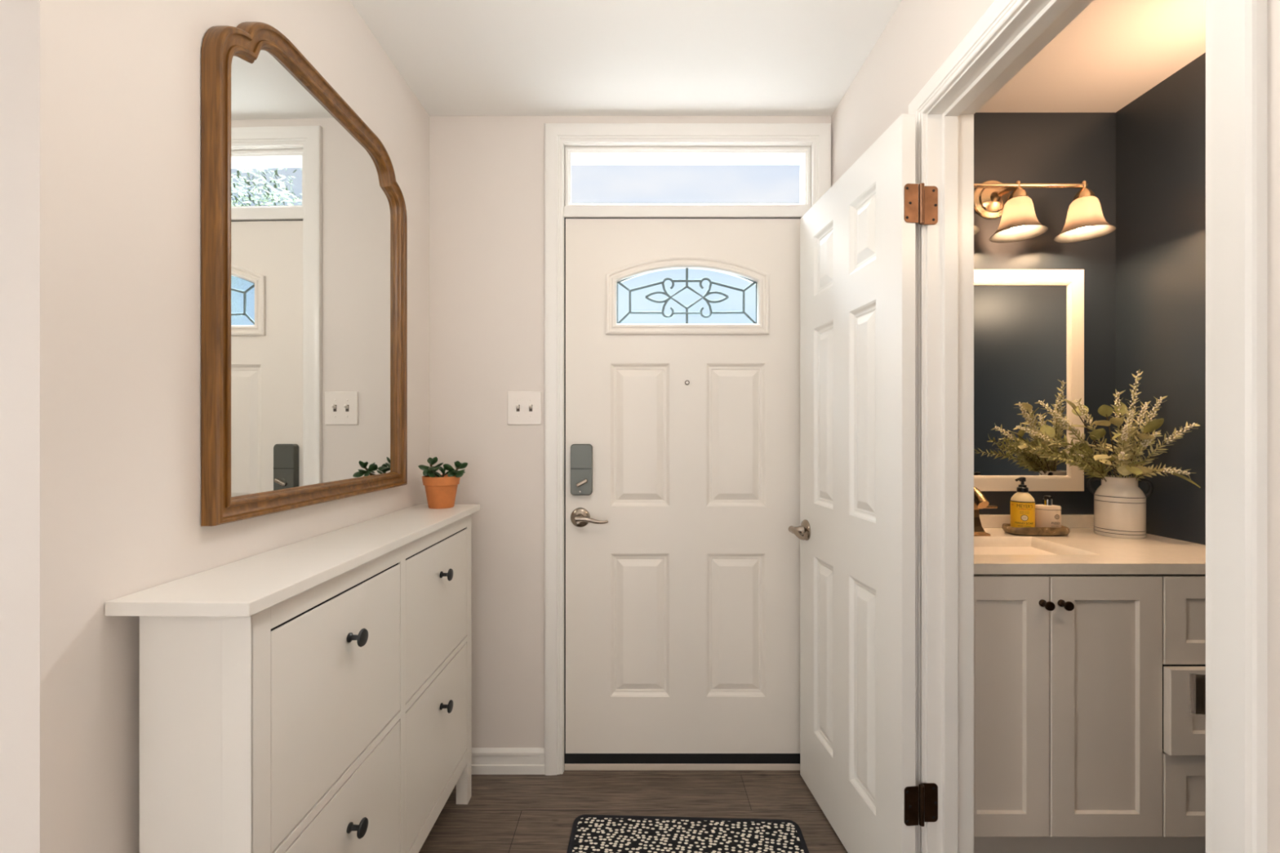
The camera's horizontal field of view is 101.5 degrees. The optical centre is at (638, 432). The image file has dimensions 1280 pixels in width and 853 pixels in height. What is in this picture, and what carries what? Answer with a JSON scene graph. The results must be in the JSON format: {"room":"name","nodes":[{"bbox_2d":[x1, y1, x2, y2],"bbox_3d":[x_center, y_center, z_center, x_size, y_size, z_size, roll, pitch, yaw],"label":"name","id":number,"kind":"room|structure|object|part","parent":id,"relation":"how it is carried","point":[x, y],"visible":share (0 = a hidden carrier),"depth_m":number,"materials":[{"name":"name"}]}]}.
{"room":"entrance hallway","nodes":[
{"label":"entrance hallway","id":0,"kind":"room"},
{"bbox_2d":[0,0,429,852],"bbox_3d":[-1.688,0.042,1.397,1.823,2.441,1.398,0,0,0],"label":"wall","id":1,"kind":"structure","parent":0,"point":[100,100],"depth_m":0.78,"materials":[{"name":"beige paint"}]},
{"bbox_2d":[200,22,407,526],"bbox_3d":[-0.770,-0.344,1.323,0.034,1.026,0.750,0,0,1],"label":"wall mirror","id":2,"kind":"object","parent":1,"relation":"attached to","point":[304,217],"visible":1,"depth_m":1.17,"materials":[{"name":"brown wood"}]},
{"bbox_2d":[418,769,848,852],"bbox_3d":[-1.000,1.292,-0.500,6.000,0.060,5.200,0,0,0],"label":"floor","id":3,"kind":"structure","parent":0,"point":[503,813],"depth_m":1.78,"materials":[{"name":"brown wood"}]},
{"bbox_2d":[105,504,479,852],"bbox_3d":[-0.671,0.757,1.314,0.232,1.010,1.072,0,0,1],"label":"cabinet","id":4,"kind":"object","parent":3,"relation":"on","point":[313,695],"visible":1,"depth_m":0.98,"materials":[{"name":"beige paint"}]},
{"bbox_3d":[-0.620,0.697,0.809,0.046,0.847,0.005,0,0,1],"label":"corner post","id":5,"kind":"part","parent":4,"relation":"part of","materials":[{"name":"white wood"}]},
{"bbox_3d":[-0.595,0.504,1.072,0.004,0.360,0.443,0,0,1],"label":"flap door","id":6,"kind":"part","parent":4,"relation":"part of","materials":[{"name":"beige paint"}]},
{"bbox_3d":[-0.595,0.890,1.072,0.004,0.359,0.443,0,0,1],"label":"flap door","id":7,"kind":"part","parent":4,"relation":"part of","materials":[{"name":"beige paint"}]},
{"bbox_3d":[-0.576,0.419,1.071,0.033,0.036,0.036,0,0,1],"label":"knob","id":8,"kind":"part","parent":4,"relation":"part of","materials":[{"name":"black metal"}]},
{"bbox_3d":[-0.576,0.808,1.071,0.033,0.036,0.036,0,0,1],"label":"knob","id":9,"kind":"part","parent":4,"relation":"part of","materials":[{"name":"black metal"}]},
{"bbox_3d":[-0.596,0.697,1.312,0.016,0.847,1.010,0,0,1],"label":"frame","id":10,"kind":"part","parent":4,"relation":"part of","materials":[{"name":"beige paint"}]},
{"bbox_3d":[-0.586,0.504,1.547,0.004,0.360,0.448,0,0,1],"label":"flap door","id":11,"kind":"part","parent":4,"relation":"part of","materials":[{"name":"beige paint"}]},
{"bbox_3d":[-0.586,0.890,1.547,0.004,0.359,0.448,0,0,1],"label":"flap door","id":12,"kind":"part","parent":4,"relation":"part of","materials":[{"name":"beige paint"}]},
{"bbox_2d":[417,457,467,508],"bbox_3d":[-0.662,0.166,1.770,0.158,0.171,0.123,0,0,38],"label":"potted plant","id":13,"kind":"object","parent":4,"relation":"on","point":[441,490],"visible":1,"depth_m":1.74,"materials":[{"name":"green plant"}]},
{"bbox_3d":[-0.668,0.199,1.775,0.122,0.106,0.122,0,0,0],"label":"pot","id":14,"kind":"part","parent":13,"relation":"part of","materials":[{"name":"ceramic"}]},
{"bbox_3d":[-0.568,0.419,1.547,0.033,0.036,0.036,0,0,1],"label":"knob","id":15,"kind":"part","parent":4,"relation":"part of","materials":[{"name":"black metal"}]},
{"bbox_3d":[-0.568,0.808,1.547,0.033,0.036,0.036,0,0,1],"label":"knob","id":16,"kind":"part","parent":4,"relation":"part of","materials":[{"name":"black metal"}]},
{"bbox_3d":[-0.600,1.191,1.797,0.040,0.142,0.040,0,0,1],"label":"leg","id":17,"kind":"part","parent":4,"relation":"part of","materials":[{"name":"beige paint"}]},
{"bbox_3d":[-0.602,0.697,1.815,0.046,0.847,0.005,0,0,1],"label":"corner post","id":18,"kind":"part","parent":4,"relation":"part of","materials":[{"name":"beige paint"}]},
{"bbox_2d":[566,814,808,852],"bbox_3d":[0.145,1.256,1.470,0.726,0.010,0.478,0,0,2],"label":"door mat","id":19,"kind":"object","parent":3,"relation":"on","point":[590,833],"visible":1,"depth_m":1.62,"materials":[{"name":"black fabric"}]},
{"bbox_2d":[973,546,1205,852],"bbox_3d":[1.295,0.820,1.635,0.920,0.884,0.579,0,0,0],"label":"vanity cabinet","id":20,"kind":"object","parent":3,"relation":"on","point":[1087,739],"visible":0.47,"depth_m":1.39,"materials":[{"name":"beige paint"}]},
{"bbox_3d":[0.966,0.729,1.401,0.256,0.694,0.018,0,0,0],"label":"door","id":21,"kind":"part","parent":20,"relation":"part of","materials":[{"name":"beige paint"}]},
{"bbox_3d":[1.075,0.453,1.377,0.025,0.025,0.031,0,0,0],"label":"knob","id":22,"kind":"part","parent":20,"relation":"part of","materials":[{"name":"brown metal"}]},
{"bbox_3d":[1.125,0.453,1.377,0.025,0.025,0.031,0,0,0],"label":"knob","id":23,"kind":"part","parent":20,"relation":"part of","materials":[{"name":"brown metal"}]},
{"bbox_2d":[973,514,1205,573],"bbox_3d":[1.295,0.378,1.657,0.920,0.155,0.538,0,0,0],"label":"countertop","id":24,"kind":"structure","parent":20,"relation":"on","point":[1082,551],"depth_m":1.50,"materials":[{"name":"beige stone"}]},
{"bbox_2d":[973,486,997,536],"bbox_3d":[1.161,0.263,1.772,0.141,0.169,0.160,0,0,0],"label":"faucet","id":25,"kind":"object","parent":24,"relation":"on","point":[980,501],"visible":0.4,"depth_m":1.76,"materials":[{"name":"brown metal"}]},
{"bbox_3d":[1.125,0.221,1.764,0.035,0.086,0.145,0,0,0],"label":"spout","id":26,"kind":"part","parent":25,"relation":"part of","materials":[{"name":"brown metal"}]},
{"bbox_3d":[1.194,0.255,1.805,0.076,0.008,0.024,0,0,0],"label":"lever","id":27,"kind":"part","parent":25,"relation":"part of","materials":[{"name":"brown metal"}]},
{"bbox_2d":[1001,523,1070,536],"bbox_3d":[1.362,0.332,1.795,0.198,0.031,0.090,0,0,3],"label":"soap tray","id":28,"kind":"object","parent":24,"relation":"on","point":[1063,531],"visible":0.9,"depth_m":1.75,"materials":[{"name":"brown wood"}]},
{"bbox_2d":[1009,476,1035,527],"bbox_3d":[1.319,0.243,1.797,0.070,0.183,0.070,0,0,30],"label":"soap bottle","id":29,"kind":"object","parent":28,"relation":"on","point":[1022,503],"visible":0.98,"depth_m":1.77,"materials":[{"name":"yellow plastic"}]},
{"bbox_2d":[1035,495,1061,527],"bbox_3d":[1.407,0.276,1.800,0.075,0.118,0.049,0,0,24],"label":"lotion bottle","id":30,"kind":"object","parent":28,"relation":"on","point":[1047,514],"visible":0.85,"depth_m":1.78,"materials":[{"name":"beige plastic"}]},
{"bbox_2d":[973,536,1101,555],"bbox_3d":[1.137,0.401,1.621,0.363,0.108,0.262,0,0,0],"label":"basin","id":31,"kind":"object","parent":24,"relation":"in","point":[1054,547],"depth_m":1.74,"materials":[{"name":"white ceramic"}]},
{"bbox_2d":[1087,475,1153,538],"bbox_3d":[1.632,0.247,1.775,0.132,0.199,0.132,0,0,-9],"label":"vase","id":32,"kind":"object","parent":24,"relation":"on","point":[1119,503],"visible":0.95,"depth_m":1.73,"materials":[{"name":"beige ceramic"}]},
{"bbox_3d":[1.584,0.182,1.818,0.038,0.063,0.013,0,0,42],"label":"handle","id":33,"kind":"part","parent":32,"relation":"part of","materials":[{"name":"black metal"}]},
{"bbox_2d":[1013,369,1200,488],"bbox_3d":[1.540,0.017,1.753,0.472,0.461,0.208,0,0,25],"label":"flower bouquet","id":34,"kind":"object","parent":32,"relation":"in","point":[1123,464],"visible":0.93,"depth_m":1.76,"materials":[{"name":"green plant"}]},
{"bbox_3d":[1.566,0.077,1.792,0.139,0.341,0.003,0,0,15],"label":"leafy stem","id":35,"kind":"part","parent":34,"relation":"part of","materials":[{"name":"green plant"}]},
{"bbox_3d":[1.581,0.151,1.748,0.118,0.192,0.003,0,0,-28],"label":"leafy stem","id":36,"kind":"part","parent":34,"relation":"part of","materials":[{"name":"green plant"}]},
{"bbox_3d":[1.599,0.092,1.762,0.070,0.311,0.028,0,0,0],"label":"leafy stem","id":37,"kind":"part","parent":34,"relation":"part of","materials":[{"name":"green plant"}]},
{"bbox_3d":[1.643,0.122,1.738,0.003,0.251,0.081,0,0,-17],"label":"leafy stem","id":38,"kind":"part","parent":34,"relation":"part of","materials":[{"name":"green plant"}]},
{"bbox_3d":[1.653,0.185,1.703,0.003,0.124,0.153,0,0,-17],"label":"leafy stem","id":39,"kind":"part","parent":34,"relation":"part of","materials":[{"name":"green plant"}]},
{"bbox_3d":[1.680,0.182,1.732,0.038,0.063,0.013,0,0,42],"label":"handle","id":40,"kind":"part","parent":32,"relation":"part of","materials":[{"name":"black metal"}]},
{"bbox_3d":[1.247,0.729,1.401,0.298,0.694,0.018,0,0,0],"label":"door","id":41,"kind":"part","parent":20,"relation":"part of","materials":[{"name":"beige paint"}]},
{"bbox_3d":[1.576,0.500,1.401,0.352,0.234,0.018,0,0,0],"label":"drawer","id":42,"kind":"part","parent":20,"relation":"part of","materials":[{"name":"beige paint"}]},
{"bbox_3d":[1.576,0.965,1.401,0.352,0.222,0.018,0,0,0],"label":"drawer","id":43,"kind":"part","parent":20,"relation":"part of","materials":[{"name":"beige paint"}]},
{"bbox_3d":[1.576,0.736,1.385,0.352,0.228,0.018,0,0,0],"label":"drawer","id":44,"kind":"part","parent":20,"relation":"part of","materials":[{"name":"beige paint"}]},
{"bbox_2d":[429,112,1115,747],"bbox_3d":[0.541,0.042,2.011,2.637,2.441,0.170,0,0,0],"label":"wall","id":45,"kind":"structure","parent":0,"point":[486,173],"depth_m":1.95,"materials":[{"name":"beige paint"}]},
{"bbox_2d":[471,747,544,774],"bbox_3d":[-0.561,1.216,1.940,0.431,0.091,0.013,0,0,0],"label":"baseboard","id":46,"kind":"structure","parent":45,"relation":"attached to","point":[485,761],"depth_m":1.94,"materials":[{"name":"white paint"}]},
{"bbox_2d":[507,391,542,425],"bbox_3d":[-0.423,-0.092,1.935,0.127,0.125,0.022,0,0,0],"label":"light switch","id":47,"kind":"object","parent":45,"relation":"attached to","point":[524,407],"visible":1,"depth_m":1.94,"materials":[{"name":"white plastic"}]},
{"bbox_2d":[565,218,799,753],"bbox_3d":[0.184,0.199,1.945,0.922,1.998,0.102,0,0,0],"label":"door","id":48,"kind":"structure","parent":45,"relation":"in","point":[682,335],"depth_m":1.96,"materials":[{"name":"beige paint"}]},
{"bbox_3d":[-0.170,0.317,1.906,0.119,0.031,0.024,0,0,0],"label":"lever","id":49,"kind":"part","parent":48,"relation":"part of","materials":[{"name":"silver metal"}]},
{"bbox_3d":[0.182,-0.514,1.974,0.540,0.232,0.004,0,0,0],"label":"glass pane","id":50,"kind":"part","parent":48,"relation":"part of","materials":[{"name":"clear glass"}]},
{"bbox_3d":[0.182,-0.513,1.956,0.608,0.291,0.025,0,0,0],"label":"glazing frame","id":51,"kind":"part","parent":48,"relation":"part of","materials":[{"name":"clear glass"}]},
{"bbox_2d":[544,123,831,775],"bbox_3d":[0.183,0.059,2.012,1.060,2.406,0.168,0,0,0],"label":"trim","id":52,"kind":"structure","parent":45,"relation":"attached to","point":[557,136],"depth_m":1.94,"materials":[{"name":"white paint"}]},
{"bbox_3d":[0.185,1.248,2.025,0.924,0.025,0.143,0,0,0],"label":"sill","id":53,"kind":"part","parent":52,"relation":"part of","materials":[{"name":"beige"}]},
{"bbox_2d":[564,146,811,206],"bbox_3d":[0.186,-0.958,1.975,0.923,0.230,0.034,0,0,0],"label":"window","id":54,"kind":"structure","parent":45,"relation":"in","point":[805,152],"depth_m":1.96,"materials":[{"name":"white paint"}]},
{"bbox_2d":[973,269,1084,491],"bbox_3d":[1.298,-0.192,1.917,0.659,0.809,0.017,0,0,0],"label":"bathroom mirror","id":55,"kind":"object","parent":45,"relation":"attached to","point":[1028,324],"visible":0.62,"depth_m":1.92,"materials":[{"name":"beige mirror"}]},
{"bbox_2d":[979,514,1093,528],"bbox_3d":[1.295,0.324,1.916,0.920,0.047,0.019,0,0,0],"label":"backsplash","id":56,"kind":"structure","parent":45,"relation":"attached to","point":[988,521],"depth_m":1.91,"materials":[{"name":"beige stone"}]},
{"bbox_2d":[973,180,1115,243],"bbox_3d":[1.298,-0.803,1.817,0.615,0.249,0.218,0,0,0],"label":"vanity light","id":57,"kind":"object","parent":45,"relation":"attached to","point":[1086,220],"visible":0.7,"depth_m":1.78,"materials":[{"name":"white glass"}]},
{"bbox_3d":[1.072,-0.741,1.790,0.163,0.123,0.163,0,0,0],"label":"lamp shade","id":58,"kind":"part","parent":57,"relation":"part of","materials":[{"name":"white glass"}]},
{"bbox_3d":[1.298,-0.851,1.843,0.017,0.029,0.107,0,0,0],"label":"arm","id":59,"kind":"part","parent":57,"relation":"part of","materials":[{"name":"gold metal"}]},
{"bbox_3d":[1.298,-0.748,1.790,0.060,0.102,0.060,0,0,0],"label":"bulb","id":60,"kind":"part","parent":57,"relation":"part of","materials":[{"name":"white glass"}]},
{"bbox_3d":[1.298,-0.741,1.790,0.163,0.123,0.163,0,0,0],"label":"lamp shade","id":61,"kind":"part","parent":57,"relation":"part of","materials":[{"name":"white glass"}]},
{"bbox_3d":[1.524,-0.748,1.790,0.060,0.102,0.060,0,0,0],"label":"bulb","id":62,"kind":"part","parent":57,"relation":"part of","materials":[{"name":"white glass"}]},
{"bbox_3d":[1.524,-0.741,1.790,0.163,0.123,0.163,0,0,0],"label":"lamp shade","id":63,"kind":"part","parent":57,"relation":"part of","materials":[{"name":"white glass"}]},
{"bbox_2d":[350,0,1205,115],"bbox_3d":[-1.000,-1.219,-0.500,6.000,0.080,5.200,0,0,0],"label":"ceiling","id":64,"kind":"structure","parent":0,"point":[457,57],"depth_m":1.63,"materials":[{"name":"white paint"}]},
{"bbox_2d":[831,0,1279,852],"bbox_3d":[0.769,0.042,-0.527,0.103,2.441,4.946,0,0,0],"label":"wall","id":65,"kind":"structure","parent":0,"point":[920,36],"depth_m":1.16,"materials":[{"name":"beige paint"}]},
{"bbox_2d":[788,113,937,852],"bbox_3d":[0.634,0.233,1.598,0.104,2.034,0.642,0,0,-11],"label":"door","id":66,"kind":"structure","parent":65,"relation":"in","point":[856,531],"depth_m":1.48,"materials":[{"name":"white paint"}]},
{"bbox_3d":[0.551,0.347,1.811,0.024,0.032,0.114,0,0,-5],"label":"lever","id":67,"kind":"part","parent":66,"relation":"part of","materials":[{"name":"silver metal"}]},
{"bbox_3d":[0.671,0.917,1.286,0.036,0.095,0.002,0,0,-5],"label":"plate","id":68,"kind":"part","parent":66,"relation":"part of","materials":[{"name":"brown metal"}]},
{"bbox_3d":[0.671,-0.565,1.286,0.036,0.095,0.002,0,0,-5],"label":"plate","id":69,"kind":"part","parent":66,"relation":"part of","materials":[{"name":"gold metal"}]},
{"bbox_3d":[0.721,0.917,1.298,0.043,0.095,0.003,0,0,0],"label":"plate","id":70,"kind":"part","parent":66,"relation":"part of","materials":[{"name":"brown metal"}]},
{"bbox_3d":[0.721,-0.565,1.298,0.043,0.095,0.003,0,0,0],"label":"plate","id":71,"kind":"part","parent":66,"relation":"part of","materials":[{"name":"gold metal"}]},
{"bbox_2d":[908,0,1267,852],"bbox_3d":[0.767,0.204,0.980,0.134,2.116,0.766,0,0,0],"label":"trim","id":72,"kind":"structure","parent":65,"relation":"attached to","point":[1232,695],"depth_m":0.65,"materials":[{"name":"white paint"}]},
{"bbox_3d":[0.724,0.331,0.662,0.048,0.054,0.004,0,0,6],"label":"strike plate","id":73,"kind":"part","parent":72,"relation":"part of","materials":[{"name":"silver metal"}]},
{"bbox_2d":[1115,52,1205,545],"bbox_3d":[1.808,0.042,1.013,0.103,2.441,1.826,0,0,0],"label":"wall","id":74,"kind":"structure","parent":0,"point":[1161,134],"depth_m":1.73,"materials":[{"name":"grey paint"}]}
]}

